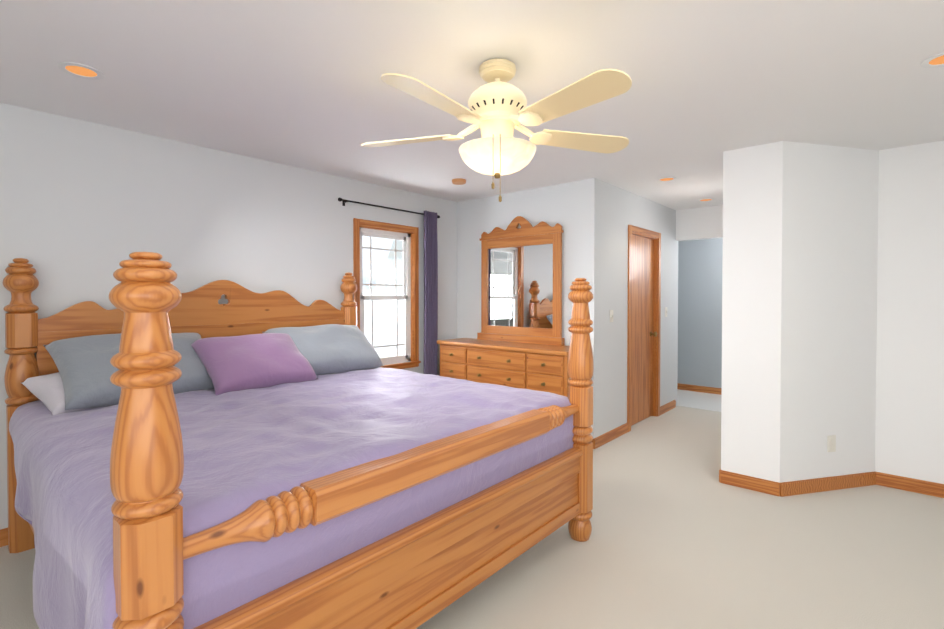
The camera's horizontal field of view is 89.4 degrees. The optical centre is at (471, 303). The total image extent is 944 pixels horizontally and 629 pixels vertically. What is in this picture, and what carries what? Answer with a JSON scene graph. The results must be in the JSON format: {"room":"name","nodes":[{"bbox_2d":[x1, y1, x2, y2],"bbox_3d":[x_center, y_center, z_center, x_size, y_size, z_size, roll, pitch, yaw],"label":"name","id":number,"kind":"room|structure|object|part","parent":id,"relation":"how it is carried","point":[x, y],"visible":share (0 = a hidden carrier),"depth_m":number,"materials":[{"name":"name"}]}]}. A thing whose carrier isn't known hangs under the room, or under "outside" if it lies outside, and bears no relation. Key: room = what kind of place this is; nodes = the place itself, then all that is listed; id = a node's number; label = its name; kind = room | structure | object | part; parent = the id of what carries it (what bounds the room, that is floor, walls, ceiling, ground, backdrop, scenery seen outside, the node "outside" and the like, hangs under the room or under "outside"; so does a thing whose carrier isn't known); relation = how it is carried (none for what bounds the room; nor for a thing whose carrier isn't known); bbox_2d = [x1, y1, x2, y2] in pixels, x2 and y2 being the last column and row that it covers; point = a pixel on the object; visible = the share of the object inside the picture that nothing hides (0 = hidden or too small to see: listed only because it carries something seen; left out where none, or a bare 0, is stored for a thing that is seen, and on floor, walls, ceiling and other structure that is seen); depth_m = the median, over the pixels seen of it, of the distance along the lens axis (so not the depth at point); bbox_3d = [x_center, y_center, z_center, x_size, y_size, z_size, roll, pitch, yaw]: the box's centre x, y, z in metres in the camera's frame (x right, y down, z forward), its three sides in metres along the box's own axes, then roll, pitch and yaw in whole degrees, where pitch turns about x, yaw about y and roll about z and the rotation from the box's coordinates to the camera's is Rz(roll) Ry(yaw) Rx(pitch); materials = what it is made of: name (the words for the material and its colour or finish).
{"room":"bedroom","nodes":[
{"label":"bedroom","id":0,"kind":"room"},
{"bbox_2d":[0,103,456,528],"bbox_3d":[-2.328,0.116,3.003,0.100,2.440,6.650,1,1,41],"label":"wall","id":1,"kind":"structure","parent":0,"point":[86,208],"depth_m":3.26,"materials":[{"name":"white paint"}]},
{"bbox_2d":[0,528,7,546],"bbox_3d":[-1.627,1.279,3.735,0.013,0.093,4.450,1,1,41],"label":"baseboard","id":2,"kind":"structure","parent":1,"relation":"attached to","point":[4,537],"depth_m":2.63,"materials":[{"name":"brown wood"}]},
{"bbox_2d":[353,218,420,368],"bbox_3d":[-0.846,-0.058,4.667,0.135,1.436,0.806,1,1,41],"label":"bedroom window","id":3,"kind":"structure","parent":1,"relation":"in","point":[408,236],"depth_m":4.78,"materials":[{"name":"brown wood"}]},
{"bbox_3d":[-0.861,-0.052,4.680,0.028,1.238,0.576,1,1,41],"label":"glass","id":4,"kind":"part","parent":3,"relation":"part of","materials":[{"name":"white"}]},
{"bbox_3d":[-0.861,-0.052,4.681,0.045,1.308,0.646,1,1,41],"label":"vinyl frame","id":5,"kind":"part","parent":3,"relation":"part of","materials":[{"name":"white plastic"}]},
{"bbox_2d":[338,198,439,374],"bbox_3d":[-0.767,0.155,4.628,0.107,2.195,1.230,1,1,41],"label":"curtain","id":6,"kind":"object","parent":1,"relation":"attached to","point":[430,297],"visible":0.77,"depth_m":4.95,"materials":[{"name":"purple fabric"}]},
{"bbox_3d":[-0.773,-0.900,4.618,0.092,0.055,1.230,1,1,41],"label":"rod","id":7,"kind":"part","parent":6,"relation":"part of","materials":[{"name":"grey metal"}]},
{"bbox_3d":[-0.432,0.150,4.978,0.063,2.195,0.216,1,1,41],"label":"panel","id":8,"kind":"part","parent":6,"relation":"part of","materials":[{"name":"purple fabric"}]},
{"bbox_2d":[0,406,943,628],"bbox_3d":[0.868,1.395,1.661,6.700,0.080,8.810,1,1,41],"label":"floor carpet","id":9,"kind":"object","parent":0,"point":[681,536],"depth_m":2.49,"materials":[{"name":"beige carpet"}]},
{"bbox_2d":[3,252,593,628],"bbox_3d":[-0.924,0.547,2.665,2.400,1.588,2.337,1,1,41],"label":"bed","id":10,"kind":"object","parent":9,"relation":"on","point":[201,457],"visible":1,"depth_m":1.81,"materials":[{"name":"purple fabric"}]},
{"bbox_2d":[22,372,90,414],"bbox_3d":[-2.072,0.473,2.618,0.476,0.221,0.568,1,1,41],"label":"pillow","id":11,"kind":"object","parent":10,"relation":"on","point":[54,391],"depth_m":2.42,"materials":[{"name":"grey fabric"}]},
{"bbox_2d":[43,333,213,409],"bbox_3d":[-1.895,0.364,2.754,0.466,0.377,0.826,1,1,41],"label":"pillow","id":12,"kind":"object","parent":10,"relation":"on","point":[82,381],"depth_m":2.52,"materials":[{"name":"grey fabric"}]},
{"bbox_3d":[-1.771,0.570,3.406,0.052,0.840,1.983,1,1,41],"label":"headboard panel","id":13,"kind":"part","parent":10,"relation":"part of","materials":[{"name":"brown wood"}]},
{"bbox_2d":[9,367,573,628],"bbox_3d":[-0.901,0.773,2.648,2.173,0.538,2.337,1,1,41],"label":"comforter","id":14,"kind":"object","parent":10,"relation":"on","point":[245,446],"depth_m":1.76,"materials":[{"name":"purple fabric"}]},
{"bbox_2d":[262,324,383,374],"bbox_3d":[-1.119,0.351,3.644,0.477,0.366,0.832,1,1,41],"label":"pillow","id":15,"kind":"object","parent":10,"relation":"on","point":[330,349],"depth_m":3.54,"materials":[{"name":"grey fabric"}]},
{"bbox_3d":[-0.076,0.602,1.923,0.121,0.121,1.983,1,1,41],"label":"foot rail","id":16,"kind":"part","parent":10,"relation":"part of","materials":[{"name":"brown wood"}]},
{"bbox_3d":[-0.071,1.017,1.925,0.052,0.330,1.983,1,1,41],"label":"foot panel","id":17,"kind":"part","parent":10,"relation":"part of","materials":[{"name":"brown wood"}]},
{"bbox_2d":[437,338,569,396],"bbox_3d":[0.341,0.853,4.622,1.540,0.920,0.465,1,1,41],"label":"dresser","id":18,"kind":"object","parent":9,"relation":"on","point":[538,367],"visible":0.42,"depth_m":4.39,"materials":[{"name":"brown wood"}]},
{"bbox_2d":[477,216,564,345],"bbox_3d":[0.461,-0.238,4.757,1.020,1.256,0.060,1,1,41],"label":"mirror","id":19,"kind":"object","parent":18,"relation":"on","point":[521,284],"visible":0.96,"depth_m":4.73,"materials":[{"name":"brown wood"}]},
{"bbox_3d":[0.469,-0.170,4.767,0.806,0.825,0.004,1,1,41],"label":"glass","id":20,"kind":"part","parent":19,"relation":"part of","materials":[{"name":"white"}]},
{"bbox_2d":[721,141,878,482],"bbox_3d":[2.434,0.108,3.541,0.860,2.440,0.810,1,1,41],"label":"wall block","id":21,"kind":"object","parent":9,"relation":"on","point":[799,283],"visible":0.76,"depth_m":3.38,"materials":[{"name":"white paint"}]},
{"bbox_2d":[720,470,779,496],"bbox_3d":[1.979,1.284,3.409,0.370,0.093,0.013,1,1,41],"label":"baseboard","id":22,"kind":"structure","parent":21,"relation":"attached to","point":[751,483],"depth_m":3.40,"materials":[{"name":"brown wood"}]},
{"bbox_2d":[780,471,875,496],"bbox_3d":[2.542,1.284,3.392,0.863,0.093,0.013,0,1,-14],"label":"baseboard","id":23,"kind":"structure","parent":21,"relation":"attached to","point":[798,487],"depth_m":3.38,"materials":[{"name":"brown wood"}]},
{"bbox_2d":[827,435,835,451],"bbox_3d":[2.559,1.001,3.394,0.070,0.116,0.009,0,1,-14],"label":"outlet","id":24,"kind":"object","parent":21,"relation":"attached to","point":[831,443],"visible":1,"depth_m":3.39,"materials":[{"name":"white plastic"}]},
{"bbox_2d":[0,0,943,209],"bbox_3d":[1.259,-1.141,2.073,6.700,0.100,10.000,1,1,41],"label":"ceiling","id":25,"kind":"structure","parent":0,"point":[299,83],"depth_m":2.29,"materials":[{"name":"white paint"}]},
{"bbox_2d":[58,62,103,79],"bbox_3d":[-1.835,-1.090,2.242,0.170,0.005,0.170,1,1,41],"label":"recessed light","id":26,"kind":"object","parent":25,"relation":"in","point":[79,70],"visible":1,"depth_m":2.24,"materials":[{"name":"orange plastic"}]},
{"bbox_2d":[452,178,465,184],"bbox_3d":[-0.119,-1.108,4.355,0.130,0.029,0.130,1,1,41],"label":"recessed light","id":27,"kind":"object","parent":25,"relation":"attached to","point":[458,181],"visible":1,"depth_m":4.32,"materials":[{"name":"brown"}]},
{"bbox_2d":[361,58,631,201],"bbox_3d":[0.105,-0.759,2.157,1.333,0.664,1.312,1,1,41],"label":"ceiling fan","id":28,"kind":"object","parent":25,"relation":"hanging from","point":[498,111],"visible":1,"depth_m":2.09,"materials":[{"name":"beige"}]},
{"bbox_3d":[0.117,-0.654,2.202,0.356,0.112,0.356,1,1,41],"label":"lamp shade","id":29,"kind":"part","parent":28,"relation":"part of","materials":[{"name":"beige glass"}]},
{"bbox_2d":[657,177,676,181],"bbox_3d":[1.761,-1.119,4.318,0.170,0.005,0.170,1,1,41],"label":"recessed light","id":30,"kind":"object","parent":25,"relation":"in","point":[665,179],"visible":1,"depth_m":4.33,"materials":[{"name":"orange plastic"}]},
{"bbox_2d":[697,198,714,201],"bbox_3d":[2.571,-1.133,5.244,0.170,0.005,0.170,1,1,41],"label":"recessed light","id":31,"kind":"object","parent":25,"relation":"in","point":[705,199],"visible":0.94,"depth_m":5.22,"materials":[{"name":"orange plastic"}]},
{"bbox_2d":[921,52,943,67],"bbox_3d":[2.113,-1.088,2.123,0.170,0.005,0.170,1,1,41],"label":"recessed light","id":32,"kind":"object","parent":25,"relation":"in","point":[935,61],"visible":1,"depth_m":2.15,"materials":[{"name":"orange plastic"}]},
{"bbox_2d":[457,178,599,438],"bbox_3d":[0.499,0.089,4.882,1.680,2.440,0.100,1,1,41],"label":"wall","id":33,"kind":"structure","parent":0,"point":[572,209],"depth_m":4.56,"materials":[{"name":"white paint"}]},
{"bbox_2d":[599,180,677,435],"bbox_3d":[1.837,0.085,5.212,0.100,2.440,2.160,1,1,41],"label":"wall","id":34,"kind":"structure","parent":0,"point":[615,207],"depth_m":4.74,"materials":[{"name":"white paint"}]},
{"bbox_2d":[594,423,627,448],"bbox_3d":[1.343,1.267,4.578,0.013,0.093,0.730,1,1,41],"label":"baseboard","id":35,"kind":"structure","parent":34,"relation":"attached to","point":[607,437],"depth_m":4.54,"materials":[{"name":"brown wood"}]},
{"bbox_2d":[610,310,612,321],"bbox_3d":[1.335,0.124,4.550,0.016,0.116,0.070,1,1,41],"label":"hall light switch","id":36,"kind":"object","parent":34,"relation":"attached to","point":[611,315],"visible":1,"depth_m":4.55,"materials":[{"name":"white plastic"}]},
{"bbox_2d":[631,235,653,425],"bbox_3d":[1.825,0.285,5.212,0.035,2.014,0.732,1,1,41],"label":"door","id":37,"kind":"structure","parent":34,"relation":"in","point":[641,337],"depth_m":5.23,"materials":[{"name":"brown wood"}]},
{"bbox_2d":[627,225,660,431],"bbox_3d":[1.837,0.254,5.202,0.116,2.102,0.884,1,1,41],"label":"door frame","id":38,"kind":"structure","parent":34,"relation":"attached to","point":[629,322],"depth_m":5.45,"materials":[{"name":"brown wood"}]},
{"bbox_2d":[660,400,675,414],"bbox_3d":[2.344,1.251,5.722,0.013,0.093,0.550,1,1,41],"label":"baseboard","id":39,"kind":"structure","parent":34,"relation":"attached to","point":[667,407],"depth_m":5.71,"materials":[{"name":"brown wood"}]},
{"bbox_2d":[677,389,720,411],"bbox_3d":[3.444,1.331,6.049,2.800,0.084,1.190,1,1,41],"label":"floor","id":40,"kind":"structure","parent":0,"point":[700,400],"depth_m":6.29,"materials":[{"name":"white"}]},
{"bbox_2d":[676,205,722,240],"bbox_3d":[2.956,-0.956,5.587,1.070,0.370,0.100,1,1,41],"label":"wall","id":41,"kind":"structure","parent":0,"point":[699,223],"depth_m":5.72,"materials":[{"name":"white paint"}]},
{"bbox_2d":[677,238,722,387],"bbox_3d":[3.803,0.067,6.442,2.800,2.440,0.100,1,1,41],"label":"wall","id":42,"kind":"structure","parent":0,"point":[700,312],"depth_m":6.84,"materials":[{"name":"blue paint"}]},
{"bbox_2d":[677,383,721,394],"bbox_3d":[3.766,1.241,6.416,2.600,0.093,0.013,1,1,41],"label":"baseboard","id":43,"kind":"structure","parent":42,"relation":"attached to","point":[703,389],"depth_m":6.85,"materials":[{"name":"brown wood"}]},
{"bbox_2d":[875,140,943,483],"bbox_3d":[4.117,0.123,2.540,2.990,2.440,0.100,1,1,41],"label":"wall","id":44,"kind":"structure","parent":0,"point":[909,437],"depth_m":3.37,"materials":[{"name":"white paint"}]},
{"bbox_2d":[876,472,943,497],"bbox_3d":[4.042,1.296,2.548,2.890,0.093,0.013,1,1,41],"label":"baseboard","id":45,"kind":"structure","parent":44,"relation":"attached to","point":[912,485],"depth_m":3.37,"materials":[{"name":"brown wood"}]},
{"label":"outside","id":46,"kind":"structure","parent":0,"visible":0},
{"bbox_2d":[362,236,403,357],"bbox_3d":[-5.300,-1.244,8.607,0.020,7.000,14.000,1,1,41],"label":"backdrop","id":47,"kind":"structure","parent":46,"point":[388,304],"depth_m":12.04,"materials":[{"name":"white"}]},
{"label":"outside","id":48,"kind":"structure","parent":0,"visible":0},
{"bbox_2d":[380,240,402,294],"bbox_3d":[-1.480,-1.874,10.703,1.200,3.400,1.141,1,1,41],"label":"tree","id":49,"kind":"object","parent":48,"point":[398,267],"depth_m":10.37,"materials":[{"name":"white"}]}
]}

